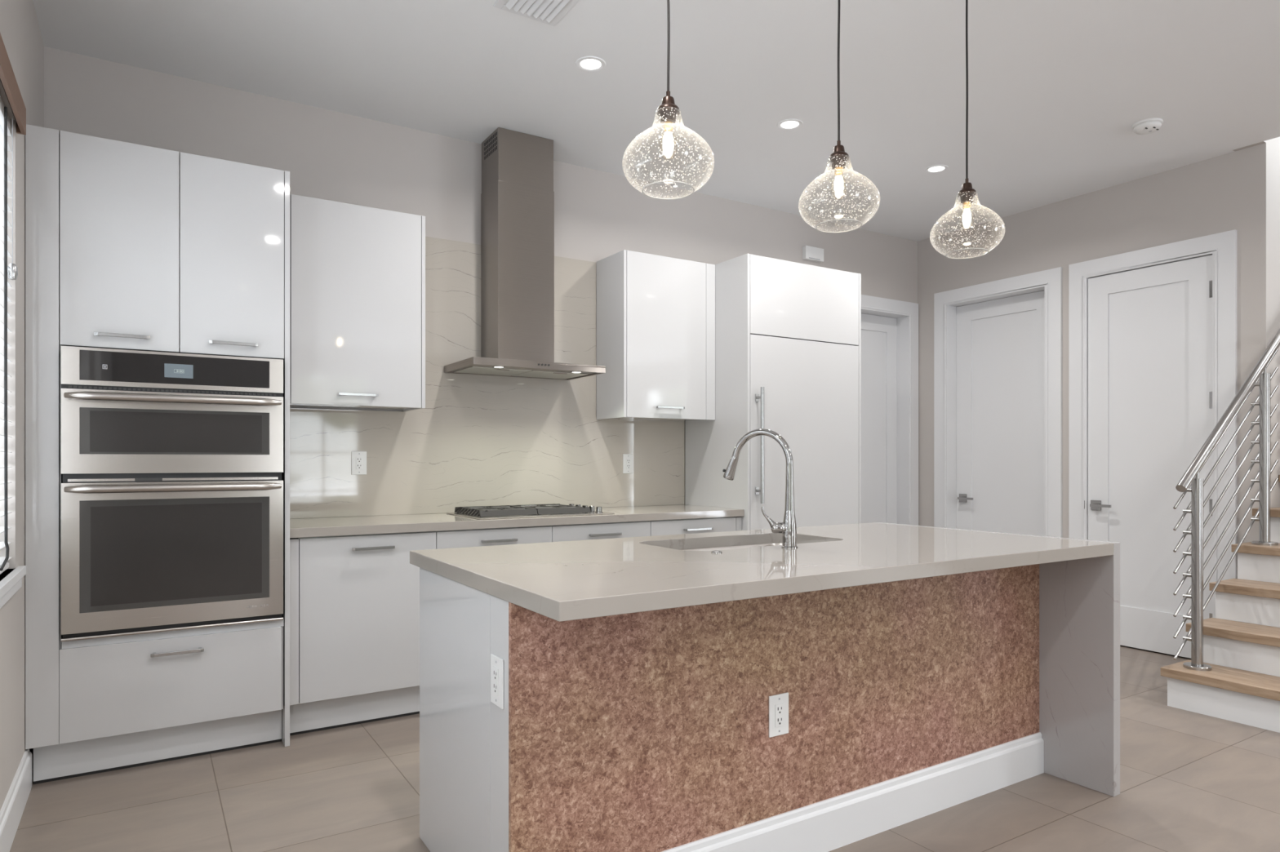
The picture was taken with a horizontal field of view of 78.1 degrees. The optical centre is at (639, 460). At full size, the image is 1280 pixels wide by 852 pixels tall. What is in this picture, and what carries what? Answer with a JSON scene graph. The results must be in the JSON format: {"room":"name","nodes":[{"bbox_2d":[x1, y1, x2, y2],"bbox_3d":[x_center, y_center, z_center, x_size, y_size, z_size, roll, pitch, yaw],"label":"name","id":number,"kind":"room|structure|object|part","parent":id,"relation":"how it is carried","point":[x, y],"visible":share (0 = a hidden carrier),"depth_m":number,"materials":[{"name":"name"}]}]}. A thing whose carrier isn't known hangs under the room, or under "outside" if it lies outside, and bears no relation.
{"room":"kitchen","nodes":[
{"label":"kitchen","id":0,"kind":"room"},
{"bbox_2d":[0,0,44,810],"bbox_3d":[-0.057,-0.295,-0.756,0.160,3.010,10.180,0,0,-32],"label":"wall","id":1,"kind":"structure","parent":0,"point":[20,29],"depth_m":2.71,"materials":[{"name":"beige paint"}]},
{"bbox_2d":[0,94,17,574],"bbox_3d":[-1.606,-0.393,1.814,0.088,1.505,1.960,0,0,-32],"label":"window blind","id":2,"kind":"object","parent":1,"relation":"attached to","point":[11,270],"visible":1,"depth_m":2.50,"materials":[{"name":"white plastic"}]},
{"bbox_3d":[-1.954,-0.395,2.427,0.015,1.449,0.190,0,0,-36],"label":"ladder cord","id":3,"kind":"part","parent":2,"relation":"part of","materials":[{"name":"white fabric"}]},
{"bbox_3d":[-1.618,0.351,1.806,0.050,0.018,1.960,0,0,-32],"label":"rail","id":4,"kind":"part","parent":2,"relation":"part of","materials":[{"name":"white"}]},
{"bbox_3d":[-1.619,-1.120,1.806,0.058,0.050,1.960,0,0,-32],"label":"head rail","id":5,"kind":"part","parent":2,"relation":"part of","materials":[{"name":"white"}]},
{"bbox_3d":[-2.051,-0.880,2.579,0.002,0.480,0.003,0,0,-32],"label":"pull cord","id":6,"kind":"part","parent":2,"relation":"part of","materials":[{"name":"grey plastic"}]},
{"bbox_2d":[0,32,26,134],"bbox_3d":[-1.569,-1.163,1.829,0.025,0.090,2.066,0,0,-32],"label":"valance","id":7,"kind":"object","parent":1,"relation":"attached to","point":[7,77],"visible":1,"depth_m":2.45,"materials":[{"name":"brown paint"}]},
{"bbox_2d":[0,565,26,608],"bbox_3d":[-1.610,0.400,1.796,0.122,0.070,2.155,0,0,-32],"label":"window sill","id":8,"kind":"structure","parent":1,"relation":"attached to","point":[11,584],"depth_m":2.49,"materials":[{"name":"white paint"}]},
{"bbox_2d":[0,749,31,851],"bbox_3d":[0.177,1.135,-0.963,0.016,0.150,9.180,0,0,-32],"label":"baseboard","id":9,"kind":"structure","parent":1,"relation":"attached to","point":[12,809],"depth_m":2.58,"materials":[{"name":"white paint"}]},
{"bbox_2d":[44,46,917,417],"bbox_3d":[-0.199,-0.295,5.016,6.055,3.010,0.150,0,0,-32],"label":"wall","id":10,"kind":"structure","parent":0,"point":[331,155],"depth_m":4.28,"materials":[{"name":"beige paint"}]},
{"bbox_2d":[289,194,425,412],"bbox_3d":[-1.439,-0.743,3.905,0.668,0.962,0.371,0,0,-32],"label":"upper cabinet","id":11,"kind":"object","parent":10,"relation":"attached to","point":[357,273],"visible":0.86,"depth_m":3.77,"materials":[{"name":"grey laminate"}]},
{"bbox_3d":[-1.628,-0.744,3.619,0.044,0.960,0.017,0,0,-32],"label":"filler panel","id":12,"kind":"part","parent":11,"relation":"part of","materials":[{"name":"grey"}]},
{"bbox_3d":[-1.344,-0.314,3.764,0.181,0.013,0.032,0,0,-32],"label":"handle","id":13,"kind":"part","parent":11,"relation":"part of","materials":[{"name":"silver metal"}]},
{"bbox_3d":[-1.172,-0.743,4.092,0.018,0.962,0.338,0,0,-32],"label":"panel","id":14,"kind":"part","parent":11,"relation":"part of","materials":[{"name":"grey laminate"}]},
{"bbox_2d":[289,235,684,519],"bbox_3d":[-0.768,-0.466,4.560,2.500,1.512,0.018,0,0,-32],"label":"backsplash","id":15,"kind":"structure","parent":10,"relation":"attached to","point":[477,440],"depth_m":4.44,"materials":[{"name":"stone"}]},
{"bbox_2d":[351,451,366,475],"bbox_3d":[-1.462,0.013,4.110,0.076,0.122,0.008,0,0,-32],"label":"wall outlet","id":16,"kind":"object","parent":15,"relation":"attached to","point":[358,458],"visible":1,"depth_m":4.11,"materials":[{"name":"white plastic"}]},
{"bbox_2d":[355,456,362,469],"bbox_3d":[-1.461,0.013,4.108,0.033,0.067,0.003,0,0,-32],"label":"socket","id":17,"kind":"object","parent":16,"relation":"attached to","point":[358,459],"depth_m":4.11,"materials":[{"name":"grey plastic"}]},
{"bbox_2d":[622,453,633,473],"bbox_3d":[-0.074,0.020,4.981,0.076,0.122,0.008,0,0,-32],"label":"wall outlet","id":18,"kind":"object","parent":15,"relation":"attached to","point":[628,459],"visible":1,"depth_m":4.98,"materials":[{"name":"white plastic"}]},
{"bbox_2d":[626,458,631,469],"bbox_3d":[-0.072,0.020,4.979,0.033,0.067,0.003,0,0,-32],"label":"socket","id":19,"kind":"object","parent":18,"relation":"attached to","point":[628,460],"depth_m":4.98,"materials":[{"name":"grey plastic"}]},
{"bbox_2d":[444,127,605,380],"bbox_3d":[-0.634,-1.139,4.358,0.764,1.317,0.465,0,0,-32],"label":"range hood","id":20,"kind":"object","parent":10,"relation":"attached to","point":[517,193],"visible":1,"depth_m":4.33,"materials":[{"name":"metal"}]},
{"bbox_2d":[492,365,505,368],"bbox_3d":[-0.737,-0.488,4.118,0.065,0.003,0.065,0,0,-25],"label":"lamp","id":21,"kind":"object","parent":20,"relation":"attached to","point":[493,366],"depth_m":4.11,"materials":[{"name":"silver metal"}]},
{"bbox_2d":[596,249,715,421],"bbox_3d":[0.110,-0.739,4.883,0.666,0.973,0.361,0,0,-32],"label":"upper cabinet","id":22,"kind":"object","parent":10,"relation":"attached to","point":[655,314],"visible":1,"depth_m":4.75,"materials":[{"name":"grey laminate"}]},
{"bbox_3d":[-0.173,-0.739,4.725,0.018,0.973,0.328,0,0,-32],"label":"panel","id":23,"kind":"part","parent":22,"relation":"part of","materials":[{"name":"grey laminate"}]},
{"bbox_3d":[0.162,-0.739,4.752,0.573,0.972,0.020,0,0,-32],"label":"door","id":24,"kind":"part","parent":22,"relation":"part of","materials":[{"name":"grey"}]},
{"bbox_3d":[0.183,-0.318,4.734,0.193,0.013,0.032,0,0,-32],"label":"handle","id":25,"kind":"part","parent":22,"relation":"part of","materials":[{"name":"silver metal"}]},
{"bbox_3d":[0.436,-0.739,4.925,0.069,0.972,0.018,0,0,-32],"label":"filler panel","id":26,"kind":"part","parent":22,"relation":"part of","materials":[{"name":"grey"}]},
{"bbox_2d":[802,245,823,262],"bbox_3d":[1.281,-1.526,5.833,0.182,0.097,0.040,0,0,-32],"label":"control box","id":27,"kind":"object","parent":10,"relation":"attached to","point":[809,253],"visible":1,"depth_m":5.81,"materials":[{"name":"white plastic"}]},
{"bbox_2d":[861,294,918,525],"bbox_3d":[1.804,-0.037,6.259,1.020,2.495,0.174,0,0,-32],"label":"door","id":28,"kind":"structure","parent":10,"relation":"in","point":[889,327],"depth_m":6.42,"materials":[{"name":"white paint"}]},
{"bbox_2d":[9,644,1279,851],"bbox_3d":[3.614,1.260,1.577,9.000,0.100,10.230,0,0,-32],"label":"floor","id":29,"kind":"structure","parent":0,"point":[1190,781],"depth_m":2.80,"materials":[{"name":"tile"}]},
{"bbox_2d":[25,124,289,784],"bbox_3d":[-2.025,-0.007,3.371,0.889,2.435,0.687,0,0,-32],"label":"tall cabinet","id":30,"kind":"object","parent":29,"relation":"on","point":[129,246],"visible":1,"depth_m":3.06,"materials":[{"name":"grey laminate"}]},
{"bbox_3d":[-2.200,-0.086,2.906,0.098,2.277,0.022,0,0,-32],"label":"filler panel","id":31,"kind":"part","parent":30,"relation":"part of","materials":[{"name":"grey laminate"}]},
{"bbox_3d":[-2.372,-0.086,3.185,0.104,2.277,0.633,0,0,-32],"label":"panel","id":32,"kind":"part","parent":30,"relation":"part of","materials":[{"name":"grey"}]},
{"bbox_3d":[-1.993,-0.828,3.035,0.382,0.795,0.020,0,0,-32],"label":"door","id":33,"kind":"part","parent":30,"relation":"part of","materials":[{"name":"grey laminate"}]},
{"bbox_3d":[-1.977,-0.476,3.014,0.180,0.013,0.032,0,0,-32],"label":"handle","id":34,"kind":"part","parent":30,"relation":"part of","materials":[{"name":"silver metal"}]},
{"bbox_3d":[-1.836,0.877,3.133,0.757,0.350,0.020,0,0,-32],"label":"drawer","id":35,"kind":"part","parent":30,"relation":"part of","materials":[{"name":"grey laminate"}]},
{"bbox_2d":[61,346,283,642],"bbox_3d":[-1.927,0.124,3.288,0.755,1.096,0.560,0,0,-32],"label":"wall oven","id":36,"kind":"object","parent":30,"relation":"in","point":[172,463],"visible":1,"depth_m":3.09,"materials":[{"name":"silver metal"}]},
{"bbox_3d":[-1.821,0.364,3.119,0.755,0.560,0.013,0,0,-32],"label":"oven door","id":37,"kind":"part","parent":36,"relation":"part of","materials":[{"name":"metal"}]},
{"bbox_3d":[-1.821,-0.109,3.119,0.755,0.316,0.013,0,0,-32],"label":"microwave door","id":38,"kind":"part","parent":36,"relation":"part of","materials":[{"name":"metal"}]},
{"bbox_3d":[-1.821,-0.353,3.119,0.755,0.141,0.013,0,0,-32],"label":"control panel","id":39,"kind":"part","parent":36,"relation":"part of","materials":[{"name":"metal"}]},
{"bbox_3d":[-1.820,0.665,3.118,0.755,0.014,0.014,0,0,-32],"label":"trim","id":40,"kind":"part","parent":36,"relation":"part of","materials":[{"name":"metal"}]},
{"bbox_3d":[-1.798,0.106,3.082,0.729,0.031,0.074,0,0,-32],"label":"handle","id":41,"kind":"part","parent":36,"relation":"part of","materials":[{"name":"metal"}]},
{"bbox_3d":[-1.798,-0.239,3.082,0.729,0.031,0.074,0,0,-32],"label":"handle","id":42,"kind":"part","parent":36,"relation":"part of","materials":[{"name":"metal"}]},
{"bbox_3d":[-1.822,0.074,3.120,0.715,0.010,0.008,0,0,-32],"label":"door hook rail","id":43,"kind":"part","parent":36,"relation":"part of","materials":[{"name":"metal"}]},
{"bbox_3d":[-1.819,-0.357,3.119,0.646,0.112,0.013,0,0,-32],"label":"control glass","id":44,"kind":"part","parent":36,"relation":"part of","materials":[{"name":"black glass"}]},
{"bbox_3d":[-1.833,0.688,3.143,0.760,0.029,0.010,0,0,-32],"label":"oven shelf rail","id":45,"kind":"part","parent":30,"relation":"part of","materials":[{"name":"white"}]},
{"bbox_3d":[-1.823,0.756,3.111,0.181,0.013,0.032,0,0,-32],"label":"handle","id":46,"kind":"part","parent":30,"relation":"part of","materials":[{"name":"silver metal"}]},
{"bbox_3d":[-1.668,-0.828,3.239,0.380,0.795,0.020,0,0,-32],"label":"door","id":47,"kind":"part","parent":30,"relation":"part of","materials":[{"name":"grey laminate"}]},
{"bbox_3d":[-1.655,-0.476,3.216,0.181,0.013,0.032,0,0,-32],"label":"handle","id":48,"kind":"part","parent":30,"relation":"part of","materials":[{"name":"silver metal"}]},
{"bbox_3d":[-1.665,-0.007,3.615,0.020,2.435,0.655,0,0,-32],"label":"panel","id":49,"kind":"part","parent":30,"relation":"part of","materials":[{"name":"grey laminate"}]},
{"bbox_2d":[289,531,435,736],"bbox_3d":[-1.381,0.771,3.791,0.647,0.877,0.610,0,0,-32],"label":"base cabinet","id":50,"kind":"object","parent":29,"relation":"on","point":[354,600],"visible":0.76,"depth_m":3.54,"materials":[{"name":"grey laminate"}]},
{"bbox_3d":[-1.496,0.696,3.408,0.041,0.714,0.020,0,0,-32],"label":"filler panel","id":51,"kind":"part","parent":50,"relation":"part of","materials":[{"name":"grey laminate"}]},
{"bbox_3d":[-1.203,0.395,3.561,0.187,0.013,0.032,0,0,-32],"label":"handle","id":52,"kind":"part","parent":50,"relation":"part of","materials":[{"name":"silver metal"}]},
{"bbox_2d":[289,504,744,537],"bbox_3d":[-0.606,0.311,4.300,2.500,0.041,0.629,0,0,-32],"label":"countertop","id":53,"kind":"structure","parent":50,"relation":"on","point":[385,524],"depth_m":3.91,"materials":[{"name":"stone"}]},
{"bbox_2d":[446,503,614,519],"bbox_3d":[-0.598,0.272,4.297,0.765,0.038,0.515,0,0,-32],"label":"cooktop","id":54,"kind":"object","parent":53,"relation":"in","point":[502,512],"visible":1,"depth_m":4.17,"materials":[{"name":"metal"}]},
{"bbox_3d":[-0.598,0.288,4.297,0.765,0.005,0.515,0,0,-32],"label":"plate","id":55,"kind":"part","parent":54,"relation":"part of","materials":[{"name":"metal"}]},
{"bbox_3d":[-0.267,0.269,4.386,0.042,0.033,0.042,0,0,-32],"label":"knob","id":56,"kind":"part","parent":54,"relation":"part of","materials":[{"name":"silver metal"}]},
{"bbox_3d":[-0.224,0.269,4.316,0.042,0.033,0.042,0,0,-32],"label":"knob","id":57,"kind":"part","parent":54,"relation":"part of","materials":[{"name":"silver metal"}]},
{"bbox_2d":[435,525,551,549],"bbox_3d":[-0.851,0.771,4.123,0.604,0.877,0.610,0,0,-32],"label":"base cabinet","id":58,"kind":"object","parent":29,"relation":"on","point":[528,535],"visible":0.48,"depth_m":3.88,"materials":[{"name":"grey laminate"}]},
{"bbox_3d":[-0.693,0.394,3.882,0.187,0.013,0.032,0,0,-32],"label":"handle","id":59,"kind":"part","parent":58,"relation":"part of","materials":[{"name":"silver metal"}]},
{"bbox_2d":[550,520,650,542],"bbox_3d":[-0.340,0.771,4.444,0.602,0.877,0.610,0,0,-32],"label":"base cabinet","id":60,"kind":"object","parent":29,"relation":"on","point":[560,533],"visible":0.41,"depth_m":4.20,"materials":[{"name":"grey laminate"}]},
{"bbox_3d":[-0.185,0.394,4.200,0.192,0.013,0.032,0,0,-32],"label":"handle","id":61,"kind":"part","parent":60,"relation":"part of","materials":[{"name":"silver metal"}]},
{"bbox_2d":[648,516,742,536],"bbox_3d":[0.189,0.771,4.776,0.648,0.877,0.610,0,0,-32],"label":"base cabinet","id":62,"kind":"object","parent":29,"relation":"on","point":[680,526],"visible":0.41,"depth_m":4.53,"materials":[{"name":"grey laminate"}]},
{"bbox_3d":[0.334,0.394,4.526,0.196,0.013,0.032,0,0,-32],"label":"handle","id":63,"kind":"part","parent":62,"relation":"part of","materials":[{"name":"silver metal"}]},
{"bbox_3d":[0.586,0.696,4.715,0.041,0.714,0.020,0,0,-32],"label":"filler panel","id":64,"kind":"part","parent":62,"relation":"part of","materials":[{"name":"grey"}]},
{"bbox_2d":[419,564,1044,851],"bbox_3d":[0.421,0.775,2.804,2.201,0.870,0.789,0,0,-32],"label":"kitchen island","id":65,"kind":"object","parent":29,"relation":"on","point":[909,700],"visible":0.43,"depth_m":2.31,"materials":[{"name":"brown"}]},
{"bbox_3d":[-0.536,0.775,2.280,0.021,0.870,0.611,0,0,-32],"label":"panel","id":66,"kind":"part","parent":65,"relation":"part of","materials":[{"name":"grey laminate"}]},
{"bbox_2d":[490,653,503,709],"bbox_3d":[-0.357,0.550,1.967,0.008,0.122,0.076,0,0,-32],"label":"wall outlet","id":67,"kind":"object","parent":65,"relation":"attached to","point":[496,663],"visible":1,"depth_m":1.96,"materials":[{"name":"white plastic"}]},
{"bbox_2d":[493,666,498,696],"bbox_3d":[-0.359,0.550,1.966,0.003,0.067,0.033,0,0,-32],"label":"socket","id":68,"kind":"object","parent":67,"relation":"attached to","point":[495,669],"depth_m":1.96,"materials":[{"name":"grey plastic"}]},
{"bbox_2d":[409,522,1119,797],"bbox_3d":[0.491,0.751,2.730,2.255,0.918,1.109,0,0,-32],"label":"island countertop","id":69,"kind":"structure","parent":65,"relation":"on","point":[1079,580],"depth_m":2.65,"materials":[{"name":"stone"}]},
{"bbox_3d":[0.247,0.295,2.542,0.035,0.004,0.035,0,0,-32],"label":"disposal button","id":70,"kind":"part","parent":69,"relation":"part of","materials":[{"name":"silver metal"}]},
{"bbox_2d":[684,543,782,551],"bbox_3d":[0.382,0.445,2.919,0.764,0.210,0.394,0,0,-32],"label":"sink","id":71,"kind":"object","parent":69,"relation":"in","point":[764,544],"visible":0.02,"depth_m":3.13,"materials":[{"name":"metal"}]},
{"bbox_2d":[722,428,797,548],"bbox_3d":[0.406,0.092,2.758,0.297,0.409,0.090,0,0,39],"label":"faucet","id":72,"kind":"object","parent":69,"relation":"on","point":[788,527],"visible":1,"depth_m":2.69,"materials":[{"name":"silver metal"}]},
{"bbox_3d":[0.427,-0.050,2.768,0.245,0.125,0.024,0,0,40],"label":"spout","id":73,"kind":"part","parent":72,"relation":"part of","materials":[{"name":"silver metal"}]},
{"bbox_3d":[0.443,0.196,2.693,0.055,0.076,0.025,0,0,-12],"label":"lever","id":74,"kind":"part","parent":72,"relation":"part of","materials":[{"name":"silver metal"}]},
{"bbox_2d":[768,693,788,737],"bbox_3d":[0.414,0.758,2.350,0.076,0.122,0.008,0,0,-32],"label":"wall outlet","id":75,"kind":"object","parent":65,"relation":"attached to","point":[778,704],"visible":1,"depth_m":2.35,"materials":[{"name":"white plastic"}]},
{"bbox_2d":[775,703,783,727],"bbox_3d":[0.415,0.758,2.348,0.033,0.067,0.003,0,0,-32],"label":"socket","id":76,"kind":"object","parent":75,"relation":"attached to","point":[779,707],"depth_m":2.35,"materials":[{"name":"grey plastic"}]},
{"bbox_3d":[0.627,1.133,2.478,2.200,0.153,0.018,0,0,-32],"label":"baseboard","id":77,"kind":"part","parent":65,"relation":"part of","materials":[{"name":"white paint"}]},
{"bbox_2d":[750,333,858,529],"bbox_3d":[0.894,0.230,5.170,0.918,1.960,0.692,0,0,-32],"label":"refrigerator","id":78,"kind":"object","parent":29,"relation":"on","point":[806,393],"visible":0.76,"depth_m":4.93,"materials":[{"name":"white laminate"}]},
{"bbox_3d":[0.714,-0.090,4.685,0.026,0.690,0.062,0,0,-32],"label":"handle","id":79,"kind":"part","parent":78,"relation":"part of","materials":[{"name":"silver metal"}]},
{"bbox_2d":[1160,475,1279,733],"bbox_3d":[4.288,-0.010,4.362,3.422,2.440,1.034,0,0,-32],"label":"staircase","id":80,"kind":"structure","parent":29,"relation":"on","point":[1242,644],"depth_m":3.86,"materials":[{"name":"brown wood"}]},
{"bbox_2d":[1173,328,1279,671],"bbox_3d":[3.825,-0.479,4.562,2.925,2.998,0.118,0,0,-32],"label":"stair railing","id":81,"kind":"object","parent":80,"relation":"on","point":[1191,478],"visible":1,"depth_m":4.08,"materials":[{"name":"metal"}]},
{"bbox_3d":[2.739,0.555,3.879,0.049,0.931,0.049,0,0,-32],"label":"post","id":82,"kind":"part","parent":81,"relation":"part of","materials":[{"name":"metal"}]},
{"bbox_3d":[3.826,-0.913,4.561,2.925,2.131,0.045,0,0,-32],"label":"handrail","id":83,"kind":"part","parent":81,"relation":"part of","materials":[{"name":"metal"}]},
{"bbox_3d":[3.398,-0.008,4.293,0.049,0.931,0.049,0,0,-32],"label":"post","id":84,"kind":"part","parent":81,"relation":"part of","materials":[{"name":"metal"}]},
{"bbox_2d":[32,0,1279,241],"bbox_3d":[3.614,-1.860,1.577,9.000,0.120,10.230,0,0,-32],"label":"ceiling","id":85,"kind":"structure","parent":0,"point":[1058,89],"depth_m":3.67,"materials":[{"name":"white paint"}]},
{"bbox_2d":[493,0,578,26],"bbox_3d":[-0.362,-1.792,3.025,0.266,0.016,0.392,0,0,-32],"label":"ceiling vent","id":86,"kind":"object","parent":85,"relation":"in","point":[550,12],"visible":1,"depth_m":3.12,"materials":[{"name":"white metal"}]},
{"bbox_2d":[575,55,605,71],"bbox_3d":[-0.223,-1.798,3.579,0.138,0.004,0.138,0,0,-32],"label":"recessed light","id":87,"kind":"object","parent":85,"relation":"in","point":[589,64],"visible":1,"depth_m":3.58,"materials":[{"name":"white paint"}]},
{"bbox_2d":[622,0,714,199],"bbox_3d":[0.077,-1.267,2.150,0.251,1.066,0.251,0,0,-32],"label":"pendant lamp","id":88,"kind":"object","parent":85,"relation":"hanging from","point":[668,111],"visible":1,"depth_m":2.14,"materials":[{"name":"clear glass"}]},
{"bbox_3d":[0.077,-0.844,2.150,0.251,0.216,0.251,0,0,-32],"label":"lamp shade","id":89,"kind":"part","parent":88,"relation":"part of","materials":[{"name":"clear glass"}]},
{"bbox_3d":[0.077,-0.910,2.150,0.026,0.017,0.026,0,0,-32],"label":"bulb","id":90,"kind":"part","parent":88,"relation":"part of","materials":[{"name":"yellow glass"}]},
{"bbox_3d":[0.076,-1.389,2.149,0.007,0.781,0.013,0,0,36],"label":"cord","id":91,"kind":"part","parent":88,"relation":"part of","materials":[{"name":"black fabric"}]},
{"bbox_2d":[777,118,803,129],"bbox_3d":[0.802,-1.798,4.222,0.138,0.004,0.138,0,0,-32],"label":"recessed light","id":92,"kind":"object","parent":85,"relation":"in","point":[790,123],"visible":1,"depth_m":4.22,"materials":[{"name":"white paint"}]},
{"bbox_2d":[799,0,879,232],"bbox_3d":[0.629,-1.270,2.496,0.251,1.060,0.251,0,0,-32],"label":"pendant lamp","id":93,"kind":"object","parent":85,"relation":"hanging from","point":[838,158],"visible":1,"depth_m":2.49,"materials":[{"name":"clear glass"}]},
{"bbox_3d":[0.629,-1.393,2.496,0.007,0.775,0.014,0,0,36],"label":"cord","id":94,"kind":"part","parent":93,"relation":"part of","materials":[{"name":"black fabric"}]},
{"bbox_3d":[0.629,-0.916,2.496,0.026,0.017,0.026,0,0,-32],"label":"bulb","id":95,"kind":"part","parent":93,"relation":"part of","materials":[{"name":"yellow glass"}]},
{"bbox_3d":[0.629,-0.850,2.496,0.251,0.216,0.251,0,0,-32],"label":"lamp shade","id":96,"kind":"part","parent":93,"relation":"part of","materials":[{"name":"clear glass"}]},
{"bbox_2d":[924,164,948,173],"bbox_3d":[1.827,-1.798,4.865,0.138,0.004,0.138,0,0,-32],"label":"recessed light","id":97,"kind":"object","parent":85,"relation":"in","point":[935,168],"visible":1,"depth_m":4.86,"materials":[{"name":"white paint"}]},
{"bbox_2d":[929,0,1005,258],"bbox_3d":[1.176,-1.272,2.839,0.251,1.057,0.251,0,0,-32],"label":"pendant lamp","id":98,"kind":"object","parent":85,"relation":"hanging from","point":[966,193],"visible":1,"depth_m":2.83,"materials":[{"name":"clear glass"}]},
{"bbox_3d":[1.176,-1.394,2.840,0.007,0.772,0.013,0,0,36],"label":"cord","id":99,"kind":"part","parent":98,"relation":"part of","materials":[{"name":"black fabric"}]},
{"bbox_3d":[1.176,-0.919,2.839,0.026,0.017,0.026,0,0,-32],"label":"bulb","id":100,"kind":"part","parent":98,"relation":"part of","materials":[{"name":"yellow glass"}]},
{"bbox_3d":[1.176,-0.853,2.839,0.251,0.216,0.251,0,0,-32],"label":"lamp shade","id":101,"kind":"part","parent":98,"relation":"part of","materials":[{"name":"clear glass"}]},
{"bbox_2d":[1132,117,1163,134],"bbox_3d":[2.709,-1.778,4.215,0.140,0.043,0.140,0,0,-32],"label":"smoke detector","id":102,"kind":"object","parent":85,"relation":"attached to","point":[1148,126],"visible":1,"depth_m":4.18,"materials":[{"name":"white plastic"}]},
{"bbox_2d":[684,253,861,530],"bbox_3d":[0.871,-0.009,5.207,0.962,2.437,0.655,0,0,-32],"label":"tall cabinet","id":103,"kind":"object","parent":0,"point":[755,295],"visible":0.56,"depth_m":4.87,"materials":[{"name":"grey laminate"}]},
{"bbox_3d":[0.476,-0.009,4.949,0.019,2.437,0.638,0,0,-32],"label":"panel","id":104,"kind":"part","parent":103,"relation":"part of","materials":[{"name":"grey laminate"}]},
{"bbox_3d":[1.039,-0.991,4.938,0.918,0.470,0.020,0,0,-32],"label":"flap door","id":105,"kind":"part","parent":103,"relation":"part of","materials":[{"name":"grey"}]},
{"bbox_3d":[1.270,-0.009,5.457,0.019,2.437,0.655,0,0,-32],"label":"panel","id":106,"kind":"part","parent":103,"relation":"part of","materials":[{"name":"grey"}]},
{"bbox_2d":[917,151,1235,537],"bbox_3d":[2.934,-0.295,5.578,0.150,3.010,2.230,0,0,-32],"label":"wall","id":107,"kind":"structure","parent":0,"point":[1194,200],"depth_m":5.42,"materials":[{"name":"beige paint"}]},
{"bbox_2d":[933,266,1062,537],"bbox_3d":[2.699,-0.064,5.927,0.176,2.547,1.032,0,0,-32],"label":"door","id":108,"kind":"structure","parent":107,"relation":"in","point":[998,344],"depth_m":5.95,"materials":[{"name":"white paint"}]},
{"bbox_3d":[2.549,0.297,6.230,0.009,0.066,0.066,0,0,-32],"label":"handle","id":109,"kind":"part","parent":108,"relation":"part of","materials":[{"name":"silver metal"}]},
{"bbox_3d":[2.553,0.297,6.169,0.049,0.020,0.132,0,0,-32],"label":"lever","id":110,"kind":"part","parent":108,"relation":"part of","materials":[{"name":"silver metal"}]},
{"bbox_2d":[1068,229,1236,658],"bbox_3d":[3.247,-0.065,5.021,0.212,2.550,0.974,0,0,-32],"label":"door","id":111,"kind":"structure","parent":107,"relation":"in","point":[1153,331],"depth_m":4.97,"materials":[{"name":"white paint"}]},
{"bbox_3d":[3.037,0.298,5.257,0.009,0.066,0.066,0,0,-32],"label":"handle","id":112,"kind":"part","parent":111,"relation":"part of","materials":[{"name":"silver metal"}]},
{"bbox_3d":[3.041,0.298,5.196,0.049,0.020,0.132,0,0,-32],"label":"lever","id":113,"kind":"part","parent":111,"relation":"part of","materials":[{"name":"silver metal"}]},
{"bbox_2d":[1233,136,1279,578],"bbox_3d":[4.769,-1.640,5.324,3.060,5.700,0.150,0,0,-32],"label":"wall","id":114,"kind":"structure","parent":0,"point":[1257,166],"depth_m":4.53,"materials":[{"name":"beige paint"}]}
]}

